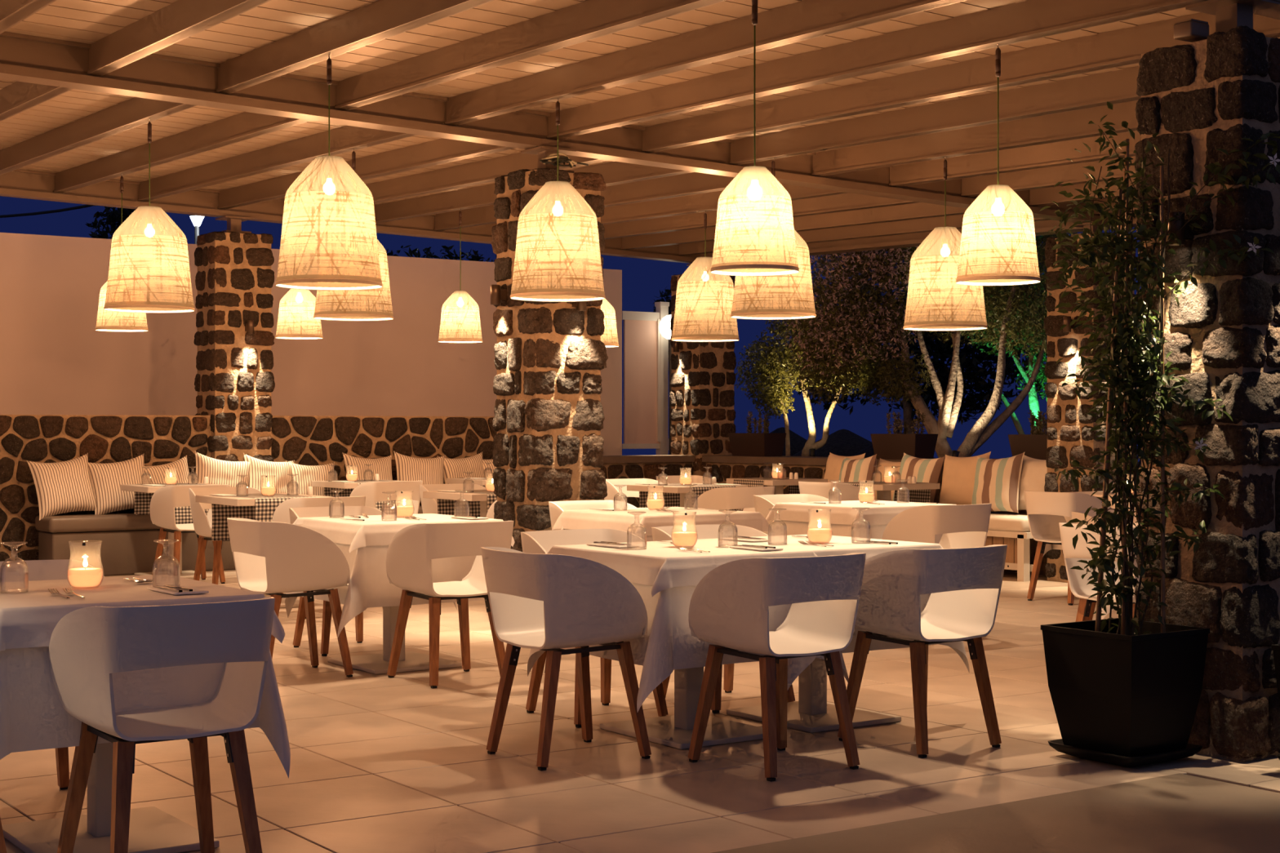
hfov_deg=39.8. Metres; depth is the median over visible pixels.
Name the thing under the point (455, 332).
pendant lamp
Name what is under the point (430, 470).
cushion
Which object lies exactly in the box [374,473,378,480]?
salt shaker
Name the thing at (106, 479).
cushion
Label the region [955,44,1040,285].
pendant lamp
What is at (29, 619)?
topper
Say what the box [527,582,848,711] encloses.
tablecloth
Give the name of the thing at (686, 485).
water goblet
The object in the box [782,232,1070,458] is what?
flowering tree
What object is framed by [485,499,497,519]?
dining chair
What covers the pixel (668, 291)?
tree
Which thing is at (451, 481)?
pedestal table
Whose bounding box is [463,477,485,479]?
napkin
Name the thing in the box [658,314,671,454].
globe lamp
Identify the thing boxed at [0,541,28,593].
water goblet
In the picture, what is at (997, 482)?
striped cushion
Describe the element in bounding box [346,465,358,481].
candle holder
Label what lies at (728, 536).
knife
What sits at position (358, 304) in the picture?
pendant lamp
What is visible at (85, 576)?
candle holder
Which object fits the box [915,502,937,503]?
knife
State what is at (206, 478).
salt shaker
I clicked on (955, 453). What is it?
uplight
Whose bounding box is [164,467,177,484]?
candle holder
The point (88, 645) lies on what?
dining chair
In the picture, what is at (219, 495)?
napkin
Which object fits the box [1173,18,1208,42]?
junction box
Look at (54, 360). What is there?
wall
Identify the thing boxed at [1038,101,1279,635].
potted plant
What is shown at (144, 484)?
napkin
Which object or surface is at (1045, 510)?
dining chair
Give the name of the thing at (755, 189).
pendant lamp
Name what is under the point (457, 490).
water goblet
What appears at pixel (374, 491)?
dining chair
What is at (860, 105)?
ceiling
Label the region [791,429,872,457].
parasol
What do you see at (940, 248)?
pendant lamp
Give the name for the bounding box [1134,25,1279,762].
column
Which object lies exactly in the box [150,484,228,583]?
dining chair
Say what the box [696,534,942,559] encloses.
topper
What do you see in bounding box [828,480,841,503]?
water goblet
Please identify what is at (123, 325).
pendant lamp
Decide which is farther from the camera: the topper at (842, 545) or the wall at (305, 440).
the wall at (305, 440)
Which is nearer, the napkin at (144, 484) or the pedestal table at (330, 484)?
the napkin at (144, 484)
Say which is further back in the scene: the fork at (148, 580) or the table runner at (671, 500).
the table runner at (671, 500)
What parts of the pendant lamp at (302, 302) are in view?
lamp shade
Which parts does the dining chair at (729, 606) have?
leg, leg, under frame, leg, leg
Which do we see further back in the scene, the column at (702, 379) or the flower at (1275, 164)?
the column at (702, 379)
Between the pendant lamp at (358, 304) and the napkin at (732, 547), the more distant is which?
the pendant lamp at (358, 304)
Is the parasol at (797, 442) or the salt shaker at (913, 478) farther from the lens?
the parasol at (797, 442)
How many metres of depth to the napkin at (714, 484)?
14.66 m
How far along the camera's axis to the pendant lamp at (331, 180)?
8.74 m
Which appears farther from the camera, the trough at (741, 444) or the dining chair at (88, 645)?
the trough at (741, 444)
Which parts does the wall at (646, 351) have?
rail, rail, board panel, post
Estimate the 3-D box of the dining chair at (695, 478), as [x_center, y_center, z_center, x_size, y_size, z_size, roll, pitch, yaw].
[0.466,0.862,16.525,0.553,0.795,0.544,0,0,-33]
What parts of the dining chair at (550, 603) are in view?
leg, leg, under frame, leg, leg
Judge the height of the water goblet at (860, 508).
0.148 m
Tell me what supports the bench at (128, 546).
on the floor at (380, 763)
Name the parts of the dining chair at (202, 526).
leg, under frame, leg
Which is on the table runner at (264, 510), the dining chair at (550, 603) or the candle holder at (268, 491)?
the candle holder at (268, 491)
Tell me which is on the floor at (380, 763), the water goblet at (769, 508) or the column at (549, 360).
the column at (549, 360)
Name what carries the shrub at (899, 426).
in the trough at (886, 446)
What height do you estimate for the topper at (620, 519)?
0.141 m
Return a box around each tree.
[84,206,136,239]
[386,244,497,262]
[653,286,671,369]
[734,285,911,456]
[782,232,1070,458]
[792,257,1045,434]
[941,231,1081,434]
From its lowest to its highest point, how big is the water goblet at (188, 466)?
0.148 m
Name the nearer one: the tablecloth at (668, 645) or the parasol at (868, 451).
the tablecloth at (668, 645)
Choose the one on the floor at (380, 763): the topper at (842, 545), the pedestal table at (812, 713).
the pedestal table at (812, 713)
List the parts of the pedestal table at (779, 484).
post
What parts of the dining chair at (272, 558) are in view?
leg, under frame, leg, leg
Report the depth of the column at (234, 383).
16.02 m
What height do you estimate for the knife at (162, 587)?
0.006 m
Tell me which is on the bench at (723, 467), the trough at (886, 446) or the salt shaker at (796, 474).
the trough at (886, 446)
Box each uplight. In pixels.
[808,448,815,456]
[951,450,959,457]
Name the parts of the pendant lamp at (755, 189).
lamp shade, cord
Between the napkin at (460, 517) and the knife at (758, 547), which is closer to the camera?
the knife at (758, 547)
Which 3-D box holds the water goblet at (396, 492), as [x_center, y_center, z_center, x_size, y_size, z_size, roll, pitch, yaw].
[-1.316,0.418,9.280,0.081,0.148,0.081,0,0,-1]
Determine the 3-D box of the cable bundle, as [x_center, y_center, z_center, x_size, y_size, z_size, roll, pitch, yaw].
[-0.498,-1.687,11.174,0.351,0.082,0.107,0,0,-34]
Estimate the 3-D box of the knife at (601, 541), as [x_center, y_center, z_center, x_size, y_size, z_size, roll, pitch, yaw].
[-0.096,0.482,7.289,0.019,0.006,0.213,0,0,-36]
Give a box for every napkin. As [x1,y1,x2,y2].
[142,484,164,485]
[146,585,208,595]
[209,493,235,496]
[332,480,354,482]
[437,489,464,492]
[451,515,488,519]
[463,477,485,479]
[586,542,639,547]
[714,484,741,485]
[720,537,771,542]
[729,546,782,551]
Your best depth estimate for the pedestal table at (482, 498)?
13.06 m
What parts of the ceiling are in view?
bearing post, bearing post, bearing post, bearing post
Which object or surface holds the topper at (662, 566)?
on the tablecloth at (668, 645)
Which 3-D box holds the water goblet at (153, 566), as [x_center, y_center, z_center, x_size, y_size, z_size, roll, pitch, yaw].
[-1.437,0.418,5.366,0.081,0.148,0.081,0,0,-7]
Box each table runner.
[133,483,208,524]
[211,493,315,540]
[324,480,401,515]
[437,489,497,516]
[458,477,493,487]
[639,483,735,510]
[733,477,818,511]
[839,481,930,502]
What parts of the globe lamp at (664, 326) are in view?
globe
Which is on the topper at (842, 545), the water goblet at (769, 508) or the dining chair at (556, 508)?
the water goblet at (769, 508)
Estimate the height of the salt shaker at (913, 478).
0.063 m
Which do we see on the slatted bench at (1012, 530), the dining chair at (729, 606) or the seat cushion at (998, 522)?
the seat cushion at (998, 522)
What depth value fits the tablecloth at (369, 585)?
8.99 m
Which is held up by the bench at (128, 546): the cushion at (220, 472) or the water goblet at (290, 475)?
the cushion at (220, 472)
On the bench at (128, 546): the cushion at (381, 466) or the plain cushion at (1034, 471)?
the cushion at (381, 466)
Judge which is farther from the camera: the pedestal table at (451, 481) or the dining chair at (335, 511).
the pedestal table at (451, 481)
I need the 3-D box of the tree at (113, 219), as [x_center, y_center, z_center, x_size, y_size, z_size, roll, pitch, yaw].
[-7.412,-1.127,25.776,1.282,4.781,1.239,0,0,0]
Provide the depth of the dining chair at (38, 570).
6.13 m
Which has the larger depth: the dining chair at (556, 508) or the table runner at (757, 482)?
the table runner at (757, 482)
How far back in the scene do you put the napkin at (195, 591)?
5.22 m
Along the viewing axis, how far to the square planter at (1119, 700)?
6.58 m
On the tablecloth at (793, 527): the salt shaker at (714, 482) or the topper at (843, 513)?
the topper at (843, 513)
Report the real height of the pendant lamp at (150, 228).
1.208 m
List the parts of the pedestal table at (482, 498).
post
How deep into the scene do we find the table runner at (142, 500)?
15.01 m
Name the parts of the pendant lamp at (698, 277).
lamp shade, cord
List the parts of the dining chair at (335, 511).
leg, leg, leg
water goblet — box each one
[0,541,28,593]
[152,539,180,586]
[187,466,197,484]
[287,475,298,495]
[328,464,337,481]
[328,489,344,517]
[381,492,396,520]
[454,489,469,516]
[462,471,474,492]
[613,484,626,510]
[626,511,646,549]
[657,467,667,485]
[684,484,697,509]
[718,510,737,546]
[768,508,786,544]
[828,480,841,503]
[851,507,870,542]
[897,479,909,502]
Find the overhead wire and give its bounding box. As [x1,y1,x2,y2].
[0,204,95,217]
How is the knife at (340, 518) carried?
on the topper at (372, 531)
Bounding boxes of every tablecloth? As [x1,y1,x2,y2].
[0,646,290,778]
[284,542,484,638]
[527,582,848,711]
[560,526,763,541]
[753,493,831,534]
[769,520,942,543]
[787,593,969,689]
[1041,515,1071,555]
[1101,564,1121,619]
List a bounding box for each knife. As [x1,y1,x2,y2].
[155,585,182,592]
[163,585,192,591]
[339,518,364,520]
[593,542,624,545]
[596,509,613,511]
[600,541,631,545]
[728,536,760,539]
[733,535,762,538]
[733,544,767,548]
[742,544,775,548]
[858,541,890,544]
[862,540,897,544]
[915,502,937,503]
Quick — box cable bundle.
[539,152,588,167]
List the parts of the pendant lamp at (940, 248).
lamp shade, cord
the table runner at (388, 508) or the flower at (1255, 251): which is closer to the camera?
the flower at (1255, 251)
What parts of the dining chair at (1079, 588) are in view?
leg, under frame, leg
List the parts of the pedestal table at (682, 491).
post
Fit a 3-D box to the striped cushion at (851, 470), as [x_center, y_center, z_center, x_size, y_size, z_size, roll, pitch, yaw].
[2.014,0.510,16.492,0.236,0.517,0.534,0,0,-29]
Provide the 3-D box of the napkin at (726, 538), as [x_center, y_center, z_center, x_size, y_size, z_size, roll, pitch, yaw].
[0.454,0.489,7.655,0.105,0.007,0.225,0,0,-38]
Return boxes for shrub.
[745,410,769,433]
[886,408,925,434]
[1027,408,1047,435]
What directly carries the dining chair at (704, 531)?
on the floor at (380, 763)
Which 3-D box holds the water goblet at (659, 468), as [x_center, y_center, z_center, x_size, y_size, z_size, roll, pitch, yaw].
[0.189,0.413,14.612,0.081,0.148,0.081,0,0,25]
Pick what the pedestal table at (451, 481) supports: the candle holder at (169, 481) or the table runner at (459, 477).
the table runner at (459, 477)
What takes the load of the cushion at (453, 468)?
on the bench at (128, 546)
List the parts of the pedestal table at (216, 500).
plate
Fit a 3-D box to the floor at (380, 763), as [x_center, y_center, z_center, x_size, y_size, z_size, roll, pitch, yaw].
[4.772,1.330,17.811,44.000,0.140,44.000,0,0,-34]
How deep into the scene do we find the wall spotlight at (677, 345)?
19.13 m
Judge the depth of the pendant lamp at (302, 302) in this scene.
14.52 m
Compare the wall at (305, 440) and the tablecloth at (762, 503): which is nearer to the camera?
the tablecloth at (762, 503)
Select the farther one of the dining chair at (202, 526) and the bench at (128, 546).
the bench at (128, 546)
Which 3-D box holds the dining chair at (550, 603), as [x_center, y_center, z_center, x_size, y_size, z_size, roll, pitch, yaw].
[-0.297,0.862,6.754,0.544,0.795,0.552,0,0,-33]
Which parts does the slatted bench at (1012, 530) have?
seat frame, rail, leg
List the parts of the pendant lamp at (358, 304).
lamp shade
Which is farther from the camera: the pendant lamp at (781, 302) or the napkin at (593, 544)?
the pendant lamp at (781, 302)
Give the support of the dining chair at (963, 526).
on the floor at (380, 763)
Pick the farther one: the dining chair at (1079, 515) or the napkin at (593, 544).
the dining chair at (1079, 515)
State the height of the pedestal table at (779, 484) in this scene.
0.768 m
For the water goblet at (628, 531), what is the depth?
7.12 m
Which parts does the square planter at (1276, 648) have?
pot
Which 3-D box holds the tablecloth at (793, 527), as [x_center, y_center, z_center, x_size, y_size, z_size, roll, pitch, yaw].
[1.419,0.781,11.381,1.140,0.555,1.052,0,0,-34]
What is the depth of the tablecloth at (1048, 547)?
13.15 m
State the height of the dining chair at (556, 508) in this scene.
0.795 m
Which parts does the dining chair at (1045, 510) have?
leg, under frame, leg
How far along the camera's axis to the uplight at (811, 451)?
20.04 m
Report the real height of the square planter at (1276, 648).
0.456 m
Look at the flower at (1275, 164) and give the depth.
6.55 m
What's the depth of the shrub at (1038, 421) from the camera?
15.29 m
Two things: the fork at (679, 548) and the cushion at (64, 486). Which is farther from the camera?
the cushion at (64, 486)
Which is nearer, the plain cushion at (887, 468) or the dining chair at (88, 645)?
the dining chair at (88, 645)
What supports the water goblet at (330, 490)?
on the topper at (372, 531)
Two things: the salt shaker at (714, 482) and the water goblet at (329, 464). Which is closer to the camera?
the salt shaker at (714, 482)
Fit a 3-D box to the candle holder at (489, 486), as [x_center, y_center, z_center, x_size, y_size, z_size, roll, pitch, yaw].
[-1.104,0.416,13.242,0.109,0.142,0.109,0,0,-34]
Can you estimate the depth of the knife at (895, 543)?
7.47 m
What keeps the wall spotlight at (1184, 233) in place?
attached to the column at (1200, 98)
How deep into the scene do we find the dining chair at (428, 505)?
14.21 m
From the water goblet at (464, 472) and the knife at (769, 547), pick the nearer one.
the knife at (769, 547)
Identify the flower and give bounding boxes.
[1194,437,1208,452]
[1247,242,1262,254]
[1267,153,1279,166]
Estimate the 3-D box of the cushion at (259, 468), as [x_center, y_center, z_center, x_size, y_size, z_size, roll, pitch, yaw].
[-3.351,0.510,15.992,0.582,0.552,0.243,0,0,-39]
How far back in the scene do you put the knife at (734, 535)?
7.67 m
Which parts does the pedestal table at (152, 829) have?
post, plate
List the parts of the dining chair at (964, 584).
leg, under frame, leg, leg, leg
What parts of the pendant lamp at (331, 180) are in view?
lamp shade, cord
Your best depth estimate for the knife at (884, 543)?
7.43 m
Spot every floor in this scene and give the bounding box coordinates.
[0,569,1279,852]
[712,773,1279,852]
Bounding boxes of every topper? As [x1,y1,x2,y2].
[0,574,284,651]
[293,513,514,553]
[546,540,817,596]
[551,506,774,537]
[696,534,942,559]
[765,500,956,530]
[1071,490,1135,510]
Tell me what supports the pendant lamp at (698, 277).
hanging from the ceiling
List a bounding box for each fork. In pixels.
[48,588,70,598]
[62,587,84,597]
[124,578,146,582]
[132,577,155,582]
[675,546,702,552]
[683,546,710,551]
[798,541,826,546]
[804,540,833,546]
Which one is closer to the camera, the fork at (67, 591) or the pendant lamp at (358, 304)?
the fork at (67, 591)
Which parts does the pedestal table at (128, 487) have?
plate, post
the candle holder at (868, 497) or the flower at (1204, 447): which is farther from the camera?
the candle holder at (868, 497)
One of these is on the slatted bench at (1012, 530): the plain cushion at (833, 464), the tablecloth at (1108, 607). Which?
the plain cushion at (833, 464)
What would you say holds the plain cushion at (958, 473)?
on the slatted bench at (1012, 530)
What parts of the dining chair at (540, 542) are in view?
leg, leg, leg, leg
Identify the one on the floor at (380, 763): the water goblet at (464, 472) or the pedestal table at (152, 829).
the pedestal table at (152, 829)
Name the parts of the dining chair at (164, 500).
leg, leg, under frame, leg, leg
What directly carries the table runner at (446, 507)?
on the pedestal table at (482, 498)
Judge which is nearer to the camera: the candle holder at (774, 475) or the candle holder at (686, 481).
the candle holder at (686, 481)
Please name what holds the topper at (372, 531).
on the tablecloth at (369, 585)
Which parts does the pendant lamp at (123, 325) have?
lamp shade, cord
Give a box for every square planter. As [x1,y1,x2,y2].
[1040,617,1209,767]
[1271,644,1279,759]
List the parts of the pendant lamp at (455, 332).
lamp shade, cord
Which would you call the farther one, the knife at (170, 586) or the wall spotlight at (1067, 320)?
the wall spotlight at (1067, 320)
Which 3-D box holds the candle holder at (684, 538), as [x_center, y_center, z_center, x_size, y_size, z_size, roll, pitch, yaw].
[0.182,0.421,7.251,0.109,0.142,0.109,0,0,-34]
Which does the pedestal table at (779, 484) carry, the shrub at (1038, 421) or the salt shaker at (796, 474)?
the salt shaker at (796, 474)
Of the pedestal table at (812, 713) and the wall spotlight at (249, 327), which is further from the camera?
the wall spotlight at (249, 327)
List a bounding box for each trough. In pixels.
[728,433,786,456]
[870,433,937,459]
[1008,434,1047,460]
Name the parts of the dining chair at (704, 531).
leg, leg, leg, leg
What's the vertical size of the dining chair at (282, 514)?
0.795 m
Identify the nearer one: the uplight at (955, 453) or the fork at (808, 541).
the fork at (808, 541)
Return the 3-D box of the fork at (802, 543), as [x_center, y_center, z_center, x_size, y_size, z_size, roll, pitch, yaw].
[0.713,0.484,7.303,0.025,0.013,0.197,0,0,-26]
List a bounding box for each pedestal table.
[1,742,219,852]
[120,483,230,578]
[195,493,333,608]
[311,480,401,488]
[327,605,462,674]
[422,491,494,517]
[446,478,492,485]
[600,666,763,749]
[626,483,747,507]
[726,477,827,494]
[726,657,901,733]
[847,481,939,501]
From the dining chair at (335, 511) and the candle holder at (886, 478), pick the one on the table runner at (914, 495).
the candle holder at (886, 478)
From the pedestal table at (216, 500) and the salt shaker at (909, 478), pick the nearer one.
the pedestal table at (216, 500)
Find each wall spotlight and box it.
[244,320,253,333]
[490,284,507,304]
[572,301,586,311]
[673,341,683,351]
[1062,315,1075,332]
[1168,211,1194,245]
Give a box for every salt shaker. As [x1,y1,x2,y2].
[204,476,208,484]
[307,486,312,495]
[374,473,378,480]
[711,476,716,484]
[789,472,793,479]
[794,472,798,479]
[906,475,911,483]
[911,475,915,484]
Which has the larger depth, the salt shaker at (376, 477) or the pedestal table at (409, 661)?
the salt shaker at (376, 477)
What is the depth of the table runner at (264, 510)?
12.70 m
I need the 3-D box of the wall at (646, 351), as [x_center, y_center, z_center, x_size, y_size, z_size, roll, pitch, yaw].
[0.145,-0.263,20.763,0.880,2.405,0.120,0,0,-34]
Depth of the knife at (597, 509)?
10.34 m
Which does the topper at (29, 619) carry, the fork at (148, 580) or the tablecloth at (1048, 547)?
the fork at (148, 580)
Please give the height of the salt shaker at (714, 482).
0.063 m
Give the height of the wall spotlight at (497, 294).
0.125 m
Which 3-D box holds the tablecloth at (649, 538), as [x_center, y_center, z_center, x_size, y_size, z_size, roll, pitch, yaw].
[0.128,0.781,10.326,1.165,0.555,0.952,0,0,-34]
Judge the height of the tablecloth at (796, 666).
0.556 m
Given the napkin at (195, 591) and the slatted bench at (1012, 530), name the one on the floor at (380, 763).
the slatted bench at (1012, 530)
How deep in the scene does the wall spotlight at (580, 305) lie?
11.15 m
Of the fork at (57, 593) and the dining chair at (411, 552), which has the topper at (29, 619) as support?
the fork at (57, 593)
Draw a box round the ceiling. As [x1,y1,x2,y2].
[0,0,1279,266]
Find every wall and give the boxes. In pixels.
[0,232,622,455]
[0,414,695,561]
[622,302,669,454]
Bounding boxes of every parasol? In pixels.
[769,426,807,456]
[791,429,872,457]
[853,444,934,457]
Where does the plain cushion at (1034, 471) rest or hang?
on the slatted bench at (1012, 530)
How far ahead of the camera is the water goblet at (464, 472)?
13.13 m
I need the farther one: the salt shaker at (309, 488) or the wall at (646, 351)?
the wall at (646, 351)
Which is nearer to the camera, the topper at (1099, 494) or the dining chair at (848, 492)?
the topper at (1099, 494)
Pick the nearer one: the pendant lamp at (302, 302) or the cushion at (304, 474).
the pendant lamp at (302, 302)
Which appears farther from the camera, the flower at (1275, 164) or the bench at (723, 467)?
the bench at (723, 467)
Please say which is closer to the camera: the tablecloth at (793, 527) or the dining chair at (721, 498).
the tablecloth at (793, 527)
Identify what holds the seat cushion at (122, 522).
on the bench at (128, 546)
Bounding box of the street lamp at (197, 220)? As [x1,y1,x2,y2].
[188,214,204,244]
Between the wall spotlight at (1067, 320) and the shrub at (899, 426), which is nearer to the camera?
the wall spotlight at (1067, 320)
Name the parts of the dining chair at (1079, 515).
leg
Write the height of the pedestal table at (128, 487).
0.768 m
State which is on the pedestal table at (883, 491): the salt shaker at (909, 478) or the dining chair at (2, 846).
the salt shaker at (909, 478)
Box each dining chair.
[0,559,104,790]
[0,817,6,852]
[48,596,275,852]
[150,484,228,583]
[188,487,262,589]
[226,517,353,677]
[271,496,365,618]
[288,506,386,656]
[350,480,422,515]
[386,520,513,688]
[419,484,486,514]
[480,546,651,770]
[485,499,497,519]
[520,528,668,728]
[548,500,635,529]
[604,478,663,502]
[651,524,795,713]
[656,475,718,484]
[688,552,866,782]
[693,486,774,511]
[798,481,866,501]
[837,544,1007,758]
[881,503,991,548]
[1023,490,1111,605]
[1058,522,1139,622]
[1071,509,1137,620]
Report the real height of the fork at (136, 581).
0.013 m
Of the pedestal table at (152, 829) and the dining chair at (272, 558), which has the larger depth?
the dining chair at (272, 558)
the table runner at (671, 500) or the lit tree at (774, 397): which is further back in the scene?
the lit tree at (774, 397)
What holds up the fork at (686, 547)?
on the topper at (662, 566)
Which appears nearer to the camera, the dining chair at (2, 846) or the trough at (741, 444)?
the dining chair at (2, 846)
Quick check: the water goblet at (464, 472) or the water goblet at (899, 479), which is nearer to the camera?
the water goblet at (899, 479)
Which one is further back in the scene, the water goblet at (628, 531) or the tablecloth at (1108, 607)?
the tablecloth at (1108, 607)
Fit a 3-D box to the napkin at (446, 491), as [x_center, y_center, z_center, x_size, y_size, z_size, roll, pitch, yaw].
[-1.415,0.483,13.235,0.105,0.007,0.225,0,0,-37]
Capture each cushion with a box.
[26,453,97,520]
[35,512,163,533]
[88,453,146,515]
[143,455,191,484]
[195,451,250,487]
[243,453,294,493]
[285,460,334,496]
[342,452,392,479]
[393,451,445,502]
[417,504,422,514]
[436,452,484,484]
[482,459,497,477]
[823,453,865,482]
[838,453,876,491]
[871,457,901,501]
[892,453,945,502]
[938,451,991,505]
[971,451,1025,512]
[987,511,1030,532]
[1017,454,1047,510]
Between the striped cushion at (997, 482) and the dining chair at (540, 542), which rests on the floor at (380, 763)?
the dining chair at (540, 542)
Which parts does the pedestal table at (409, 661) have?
post, plate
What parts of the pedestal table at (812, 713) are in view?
post, plate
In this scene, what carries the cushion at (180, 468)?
on the bench at (128, 546)
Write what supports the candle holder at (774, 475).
on the table runner at (757, 482)
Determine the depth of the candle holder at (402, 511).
9.58 m
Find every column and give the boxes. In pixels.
[193,231,275,462]
[491,168,608,551]
[669,273,736,476]
[1043,233,1136,582]
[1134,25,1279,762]
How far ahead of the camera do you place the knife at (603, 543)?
7.28 m
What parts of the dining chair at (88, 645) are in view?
leg, leg, under frame, leg, leg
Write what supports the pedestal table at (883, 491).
on the floor at (380, 763)
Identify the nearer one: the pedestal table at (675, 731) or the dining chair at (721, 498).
the pedestal table at (675, 731)
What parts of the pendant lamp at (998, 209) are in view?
lamp shade, cord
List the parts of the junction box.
lid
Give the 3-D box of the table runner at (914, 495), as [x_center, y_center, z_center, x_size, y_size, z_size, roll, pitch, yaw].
[2.118,0.654,15.351,0.687,0.332,0.450,0,0,-34]
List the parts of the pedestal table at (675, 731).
plate, post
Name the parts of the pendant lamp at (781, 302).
lamp shade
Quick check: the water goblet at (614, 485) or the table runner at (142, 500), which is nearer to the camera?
the water goblet at (614, 485)
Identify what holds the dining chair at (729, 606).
on the floor at (380, 763)
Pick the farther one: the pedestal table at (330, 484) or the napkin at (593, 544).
the pedestal table at (330, 484)
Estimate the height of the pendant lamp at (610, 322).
1.181 m
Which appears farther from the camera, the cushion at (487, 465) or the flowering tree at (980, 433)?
the flowering tree at (980, 433)
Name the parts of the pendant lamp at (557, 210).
lamp shade, cord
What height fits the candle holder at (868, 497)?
0.142 m
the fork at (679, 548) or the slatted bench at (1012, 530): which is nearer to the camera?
the fork at (679, 548)
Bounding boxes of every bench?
[35,504,422,576]
[702,455,1047,575]
[985,511,1033,582]
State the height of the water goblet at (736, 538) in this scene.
0.148 m
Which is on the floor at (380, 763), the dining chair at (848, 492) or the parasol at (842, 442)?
the dining chair at (848, 492)
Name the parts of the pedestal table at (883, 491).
post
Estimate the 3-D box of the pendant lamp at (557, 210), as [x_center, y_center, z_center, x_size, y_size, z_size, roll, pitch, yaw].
[-0.460,-1.280,9.903,0.532,1.125,0.532,0,0,-23]
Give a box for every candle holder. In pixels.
[66,540,103,588]
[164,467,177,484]
[260,475,275,495]
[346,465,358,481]
[394,490,413,517]
[484,472,494,491]
[646,485,664,509]
[671,511,697,546]
[679,468,692,484]
[771,463,782,478]
[806,509,832,542]
[857,480,875,502]
[883,466,896,483]
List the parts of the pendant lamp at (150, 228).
lamp shade, cord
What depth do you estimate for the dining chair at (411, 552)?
8.64 m
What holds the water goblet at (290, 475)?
on the table runner at (264, 510)
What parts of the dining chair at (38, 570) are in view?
leg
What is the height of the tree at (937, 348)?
6.284 m
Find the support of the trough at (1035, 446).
on the bench at (723, 467)
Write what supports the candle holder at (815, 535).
on the topper at (842, 545)
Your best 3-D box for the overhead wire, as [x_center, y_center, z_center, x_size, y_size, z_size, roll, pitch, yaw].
[-6.004,-3.177,21.337,6.396,0.958,0.036,0,0,35]
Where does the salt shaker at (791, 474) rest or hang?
on the pedestal table at (779, 484)
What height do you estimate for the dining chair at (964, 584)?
0.795 m
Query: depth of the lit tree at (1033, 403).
20.01 m
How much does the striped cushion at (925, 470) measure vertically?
0.529 m
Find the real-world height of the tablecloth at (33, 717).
0.524 m
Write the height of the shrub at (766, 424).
0.282 m
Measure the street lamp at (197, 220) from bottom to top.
4.930 m
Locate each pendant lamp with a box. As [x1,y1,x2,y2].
[95,173,148,332]
[103,119,195,313]
[275,54,382,290]
[275,204,323,339]
[313,148,393,320]
[438,208,482,342]
[510,97,605,302]
[600,298,618,347]
[671,210,739,342]
[710,0,799,275]
[730,157,816,319]
[902,156,987,331]
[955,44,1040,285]
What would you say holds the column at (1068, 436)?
on the floor at (380, 763)
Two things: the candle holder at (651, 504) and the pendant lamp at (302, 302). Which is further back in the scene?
the pendant lamp at (302, 302)
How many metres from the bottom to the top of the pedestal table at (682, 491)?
0.768 m
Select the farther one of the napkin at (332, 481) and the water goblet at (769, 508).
the napkin at (332, 481)
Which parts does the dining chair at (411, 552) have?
leg, leg, under frame, leg, leg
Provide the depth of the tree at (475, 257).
27.05 m

